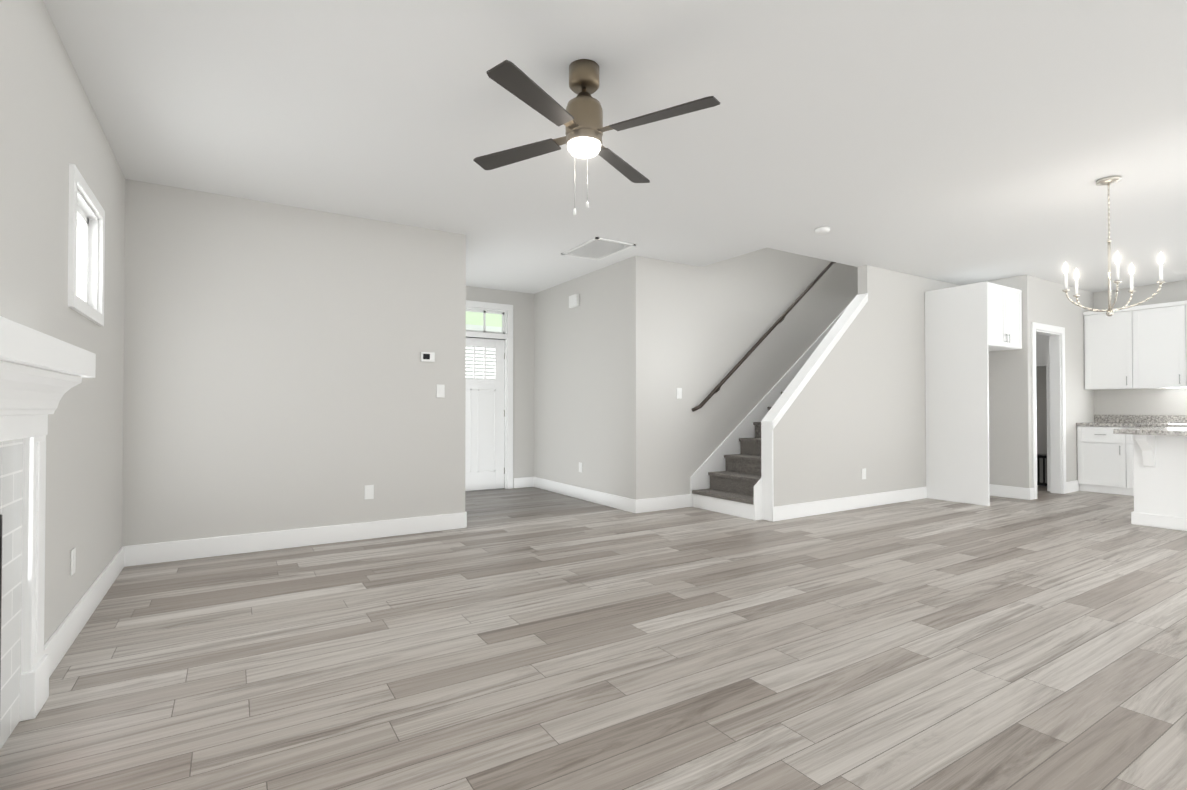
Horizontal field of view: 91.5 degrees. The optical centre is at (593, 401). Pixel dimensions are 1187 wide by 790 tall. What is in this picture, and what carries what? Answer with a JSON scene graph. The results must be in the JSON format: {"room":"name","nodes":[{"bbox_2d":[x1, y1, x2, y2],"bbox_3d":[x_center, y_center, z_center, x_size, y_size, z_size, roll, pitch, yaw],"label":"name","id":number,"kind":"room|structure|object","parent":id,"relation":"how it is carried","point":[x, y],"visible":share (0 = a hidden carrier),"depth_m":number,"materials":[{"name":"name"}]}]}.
{"room":"empty living room","nodes":[
{"label":"empty living room","id":0,"kind":"room"},
{"bbox_2d":[0,0,124,644],"bbox_3d":[-1.867,-0.237,1.645,0.120,2.760,10.390,0,-1,-32],"label":"wall","id":1,"kind":"structure","parent":0,"point":[51,129],"depth_m":2.61,"materials":[{"name":"grey paint"}]},
{"bbox_2d":[70,547,75,575],"bbox_3d":[-2.525,0.776,2.808,0.008,0.120,0.075,0,-1,-32],"label":"electrical outlet","id":2,"kind":"object","parent":1,"relation":"attached to","point":[73,562],"visible":1,"depth_m":2.80,"materials":[{"name":"white plastic"}]},
{"bbox_2d":[44,546,127,677],"bbox_3d":[-2.739,1.088,3.152,0.016,0.145,2.185,0,-1,-32],"label":"baseboard","id":3,"kind":"structure","parent":1,"relation":"attached to","point":[60,641],"depth_m":2.94,"materials":[{"name":"white wood"}]},
{"bbox_2d":[68,163,104,325],"bbox_3d":[-2.765,-0.777,2.964,0.290,1.350,1.650,0,-1,-32],"label":"window","id":4,"kind":"structure","parent":1,"relation":"in","point":[86,245],"depth_m":3.21,"materials":[{"name":"white glass"}]},
{"bbox_2d":[122,179,465,545],"bbox_3d":[-2.305,-0.201,4.833,2.520,2.760,0.120,0,-1,-32],"label":"wall","id":5,"kind":"structure","parent":0,"point":[279,375],"depth_m":4.62,"materials":[{"name":"grey paint"}]},
{"bbox_2d":[128,512,466,565],"bbox_3d":[-2.262,1.106,4.765,2.536,0.145,0.016,0,-1,-32],"label":"baseboard","id":6,"kind":"structure","parent":5,"relation":"attached to","point":[142,554],"depth_m":4.63,"materials":[{"name":"white wood"}]},
{"bbox_2d":[364,485,373,498],"bbox_3d":[-1.932,0.780,4.979,0.075,0.120,0.008,0,-1,-32],"label":"electrical outlet","id":7,"kind":"object","parent":5,"relation":"attached to","point":[368,491],"visible":1,"depth_m":4.98,"materials":[{"name":"white plastic"}]},
{"bbox_2d":[421,352,434,361],"bbox_3d":[-1.504,-0.404,5.251,0.120,0.085,0.023,0,-1,-32],"label":"thermostat","id":8,"kind":"object","parent":5,"relation":"attached to","point":[427,356],"visible":1,"depth_m":5.24,"materials":[{"name":"white plastic"}]},
{"bbox_2d":[436,384,444,397],"bbox_3d":[-1.406,-0.096,5.317,0.075,0.120,0.010,0,-1,-32],"label":"light switch","id":9,"kind":"object","parent":5,"relation":"attached to","point":[440,391],"visible":1,"depth_m":5.31,"materials":[{"name":"white plastic"}]},
{"bbox_2d":[466,286,533,487],"bbox_3d":[-2.659,-0.175,7.207,4.440,2.760,0.120,0,-1,-32],"label":"wall","id":10,"kind":"structure","parent":0,"point":[522,303],"depth_m":8.17,"materials":[{"name":"grey paint"}]},
{"bbox_2d":[465,337,504,490],"bbox_3d":[-1.607,0.170,7.850,0.884,2.065,0.070,0,-1,-32],"label":"front door","id":11,"kind":"structure","parent":10,"relation":"in","point":[484,438],"depth_m":7.91,"materials":[{"name":"painted wood"},{"name":"glass"}]},
{"bbox_2d":[466,309,503,333],"bbox_3d":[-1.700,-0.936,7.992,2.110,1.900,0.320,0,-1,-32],"label":"transom window","id":12,"kind":"structure","parent":10,"relation":"in","point":[485,321],"depth_m":8.19,"materials":[{"name":"white"}]},
{"bbox_2d":[466,300,512,488],"bbox_3d":[-1.615,-0.070,7.847,1.080,2.565,0.140,0,-1,-32],"label":"door frame","id":13,"kind":"structure","parent":10,"relation":"attached to","point":[507,336],"depth_m":8.04,"materials":[{"name":"white wood"}]},
{"bbox_2d":[514,477,531,487],"bbox_3d":[-0.991,1.143,8.156,0.290,0.145,0.016,0,-1,-32],"label":"baseboard","id":14,"kind":"structure","parent":10,"relation":"attached to","point":[523,482],"depth_m":8.15,"materials":[{"name":"white wood"}]},
{"bbox_2d":[534,259,625,496],"bbox_3d":[-0.186,-0.173,7.327,0.120,2.760,2.300,0,-1,-32],"label":"wall","id":15,"kind":"structure","parent":0,"point":[624,349],"depth_m":7.12,"materials":[{"name":"grey paint"}]},
{"bbox_2d":[569,294,578,307],"bbox_3d":[-0.244,-1.264,7.279,0.040,0.150,0.200,0,-1,-32],"label":"door chime","id":16,"kind":"object","parent":15,"relation":"attached to","point":[573,300],"visible":1,"depth_m":7.24,"materials":[{"name":"white plastic"}]},
{"bbox_2d":[532,477,639,513],"bbox_3d":[-0.200,1.133,7.206,0.016,0.145,2.466,0,-1,-32],"label":"baseboard","id":17,"kind":"structure","parent":15,"relation":"attached to","point":[614,501],"depth_m":6.93,"materials":[{"name":"white wood"}]},
{"bbox_2d":[0,485,1186,789],"bbox_3d":[2.846,1.226,4.579,11.240,0.100,10.390,0,-1,-32],"label":"floor","id":18,"kind":"structure","parent":0,"point":[524,639],"depth_m":2.60,"materials":[{"name":"grey wood"}]},
{"bbox_2d":[0,316,95,749],"bbox_3d":[-1.806,0.466,1.421,0.593,1.350,1.920,0,-1,-32],"label":"fireplace","id":19,"kind":"object","parent":18,"relation":"on","point":[41,374],"visible":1,"depth_m":2.03,"materials":[{"name":"tile"}]},
{"bbox_2d":[692,392,782,519],"bbox_3d":[3.100,-0.314,7.286,4.105,3.040,0.914,0,-1,-32],"label":"stairs","id":20,"kind":"structure","parent":18,"relation":"on","point":[730,491],"depth_m":6.45,"materials":[{"name":"carpet"}]},
{"bbox_2d":[925,281,1021,505],"bbox_3d":[4.729,-0.085,7.160,0.917,2.580,0.732,0,-1,-32],"label":"cabinet enclosure","id":21,"kind":"object","parent":18,"relation":"on","point":[969,328],"visible":1,"depth_m":6.90,"materials":[{"name":"white wood"}]},
{"bbox_2d":[1037,454,1046,485],"bbox_3d":[6.495,0.983,8.359,0.305,0.430,0.280,0,-1,-32],"label":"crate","id":22,"kind":"object","parent":18,"relation":"on","point":[1042,469],"visible":0.44,"depth_m":8.24,"materials":[{"name":"black metal"}]},
{"bbox_2d":[1077,428,1119,494],"bbox_3d":[6.966,0.771,7.762,0.637,0.880,0.570,0,-1,-32],"label":"base cabinet","id":23,"kind":"object","parent":18,"relation":"on","point":[1098,453],"depth_m":7.65,"materials":[{"name":"white wood"}]},
{"bbox_2d":[1076,420,1186,427],"bbox_3d":[7.994,0.291,6.111,0.652,0.045,4.468,0,-1,-32],"label":"countertop","id":24,"kind":"structure","parent":23,"relation":"on","point":[1096,424],"depth_m":7.41,"materials":[{"name":"grey stone"}]},
{"bbox_2d":[1116,428,1133,495],"bbox_3d":[7.351,0.765,7.147,0.637,0.880,1.118,0,-1,-32],"label":"base cabinet","id":25,"kind":"object","parent":18,"relation":"on","point":[1125,441],"depth_m":7.41,"materials":[{"name":"white wood"}]},
{"bbox_2d":[1131,435,1186,530],"bbox_3d":[6.222,0.734,4.409,0.936,0.880,3.102,0,-1,-32],"label":"kitchen island","id":26,"kind":"object","parent":18,"relation":"on","point":[1160,473],"depth_m":5.42,"materials":[{"name":"white wood"}]},
{"bbox_2d":[1113,427,1186,434],"bbox_3d":[6.191,0.271,4.401,1.050,0.044,3.160,0,-1,-32],"label":"island countertop","id":27,"kind":"structure","parent":26,"relation":"on","point":[1146,430],"depth_m":5.33,"materials":[{"name":"grey stone"}]},
{"bbox_2d":[43,0,1186,293],"bbox_3d":[2.846,-1.644,4.611,11.240,0.120,10.390,0,-1,-32],"label":"ceiling","id":28,"kind":"structure","parent":0,"point":[961,142],"depth_m":3.31,"materials":[{"name":"white paint"}]},
{"bbox_2d":[473,59,719,214],"bbox_3d":[-0.045,-1.249,2.779,0.994,0.709,0.994,0,-1,-15],"label":"ceiling fan","id":29,"kind":"object","parent":28,"relation":"hanging from","point":[580,117],"visible":1,"depth_m":2.71,"materials":[{"name":"brown metal"}]},
{"bbox_2d":[561,237,635,260],"bbox_3d":[0.042,-1.562,5.952,0.470,0.011,0.700,0,-1,-32],"label":"ceiling vent","id":30,"kind":"object","parent":28,"relation":"in","point":[597,248],"visible":1,"depth_m":5.91,"materials":[{"name":"white metal"}]},
{"bbox_2d":[815,226,829,234],"bbox_3d":[2.088,-1.556,5.274,0.130,0.039,0.130,0,-1,-32],"label":"smoke detector","id":31,"kind":"object","parent":28,"relation":"attached to","point":[822,230],"visible":1,"depth_m":5.23,"materials":[{"name":"white plastic"}]},
{"bbox_2d":[1062,176,1164,315],"bbox_3d":[3.701,-1.098,4.125,0.544,0.981,0.539,0,-1,-32],"label":"chandelier","id":32,"kind":"object","parent":28,"relation":"hanging from","point":[1108,181],"visible":1,"depth_m":4.12,"materials":[{"name":"silver metal"}]},
{"bbox_2d":[626,248,857,499],"bbox_3d":[3.252,-1.486,8.031,6.680,5.400,0.120,0,-1,-32],"label":"wall","id":33,"kind":"structure","parent":0,"point":[688,326],"depth_m":6.72,"materials":[{"name":"grey paint"}]},
{"bbox_2d":[640,494,690,512],"bbox_3d":[0.787,1.124,6.381,0.780,0.145,0.019,0,-1,-32],"label":"baseboard","id":34,"kind":"structure","parent":33,"relation":"attached to","point":[678,501],"depth_m":6.37,"materials":[{"name":"white wood"}]},
{"bbox_2d":[676,388,681,398],"bbox_3d":[0.965,-0.093,6.506,0.075,0.120,0.010,0,-1,-32],"label":"light switch","id":35,"kind":"object","parent":33,"relation":"attached to","point":[678,393],"visible":1,"depth_m":6.50,"materials":[{"name":"white plastic"}]},
{"bbox_2d":[690,410,751,506],"bbox_3d":[2.814,-0.490,7.665,4.030,3.400,0.018,0,-1,-32],"label":"trim","id":36,"kind":"structure","parent":33,"relation":"attached to","point":[715,459],"depth_m":6.82,"materials":[{"name":"white wood"}]},
{"bbox_2d":[692,261,835,411],"bbox_3d":[2.528,-1.215,7.446,3.272,2.683,0.114,0,-1,-32],"label":"handrail","id":37,"kind":"object","parent":33,"relation":"attached to","point":[750,351],"visible":0.85,"depth_m":7.08,"materials":[{"name":"brown wood"}]},
{"bbox_2d":[767,245,960,506],"bbox_3d":[3.890,-1.548,7.794,5.850,5.520,1.200,0,-1,-32],"label":"wall","id":38,"kind":"structure","parent":0,"point":[857,406],"depth_m":6.59,"materials":[{"name":"grey paint"}]},
{"bbox_2d":[752,300,852,520],"bbox_3d":[3.314,-0.499,6.866,4.030,3.400,0.018,0,-1,-32],"label":"trim","id":39,"kind":"structure","parent":38,"relation":"attached to","point":[760,410],"depth_m":7.31,"materials":[{"name":"white wood"}]},
{"bbox_2d":[761,293,867,520],"bbox_3d":[2.413,-0.024,6.215,1.607,2.437,0.144,0,-1,-32],"label":"trim","id":40,"kind":"structure","parent":38,"relation":"attached to","point":[771,419],"depth_m":5.93,"materials":[{"name":"white wood"}]},
{"bbox_2d":[772,487,926,521],"bbox_3d":[3.348,1.127,6.708,3.730,0.145,0.016,0,-1,-32],"label":"baseboard","id":41,"kind":"structure","parent":38,"relation":"attached to","point":[785,512],"depth_m":6.33,"materials":[{"name":"white wood"}]},
{"bbox_2d":[862,468,865,478],"bbox_3d":[3.054,0.818,6.531,0.075,0.120,0.008,0,-1,-32],"label":"outlet","id":42,"kind":"object","parent":38,"relation":"attached to","point":[864,473],"visible":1,"depth_m":6.53,"materials":[{"name":"white plastic"}]},
{"bbox_2d":[987,275,1093,487],"bbox_3d":[6.005,-0.166,7.953,2.080,2.760,0.750,0,-1,-32],"label":"wall","id":43,"kind":"structure","parent":0,"point":[1047,302],"depth_m":7.35,"materials":[{"name":"grey paint"}]},
{"bbox_2d":[990,484,1033,499],"bbox_3d":[5.135,1.135,7.372,0.036,0.145,0.746,0,-1,-32],"label":"baseboard","id":44,"kind":"structure","parent":43,"relation":"attached to","point":[995,490],"depth_m":7.21,"materials":[{"name":"white wood"}]},
{"bbox_2d":[1046,340,1049,490],"bbox_3d":[6.391,0.194,7.963,0.770,2.020,0.101,0,-1,-32],"label":"pantry door","id":45,"kind":"structure","parent":43,"relation":"in","point":[1048,414],"depth_m":7.74,"materials":[{"name":"white wood"}]},
{"bbox_2d":[1031,322,1065,498],"bbox_3d":[5.779,0.115,7.425,0.950,2.185,0.140,0,-1,-32],"label":"door frame","id":46,"kind":"structure","parent":43,"relation":"attached to","point":[1057,411],"depth_m":7.59,"materials":[{"name":"white wood"}]},
{"bbox_2d":[1066,480,1078,492],"bbox_3d":[6.387,1.139,7.725,0.420,0.145,0.016,0,-1,-32],"label":"baseboard","id":47,"kind":"structure","parent":43,"relation":"attached to","point":[1072,486],"depth_m":7.72,"materials":[{"name":"white wood"}]},
{"bbox_2d":[1036,280,1186,453],"bbox_3d":[7.559,-0.171,7.545,0.120,2.760,10.390,0,-1,-32],"label":"wall","id":48,"kind":"structure","parent":0,"point":[1167,401],"depth_m":7.84,"materials":[{"name":"grey paint"}]},
{"bbox_2d":[1036,334,1048,366],"bbox_3d":[6.401,-0.870,8.975,0.327,0.710,1.510,0,-1,-32],"label":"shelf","id":49,"kind":"object","parent":48,"relation":"attached to","point":[1041,350],"depth_m":8.45,"materials":[{"name":"white"}]},
{"bbox_2d":[1083,308,1131,389],"bbox_3d":[7.080,-0.703,7.850,0.367,1.070,0.570,0,-1,-32],"label":"upper cabinet","id":50,"kind":"object","parent":48,"relation":"attached to","point":[1103,334],"depth_m":7.81,"materials":[{"name":"white wood"}]},
{"bbox_2d":[1094,416,1186,423],"bbox_3d":[8.261,0.217,6.280,0.020,0.105,4.468,0,-1,-32],"label":"backsplash","id":51,"kind":"structure","parent":48,"relation":"attached to","point":[1103,419],"depth_m":7.69,"materials":[{"name":"grey stone"}]},
{"bbox_2d":[1124,300,1186,388],"bbox_3d":[7.465,-0.709,7.235,0.367,1.070,1.118,0,-1,-32],"label":"upper cabinet","id":52,"kind":"object","parent":48,"relation":"attached to","point":[1140,347],"depth_m":7.37,"materials":[{"name":"white wood"}]}
]}

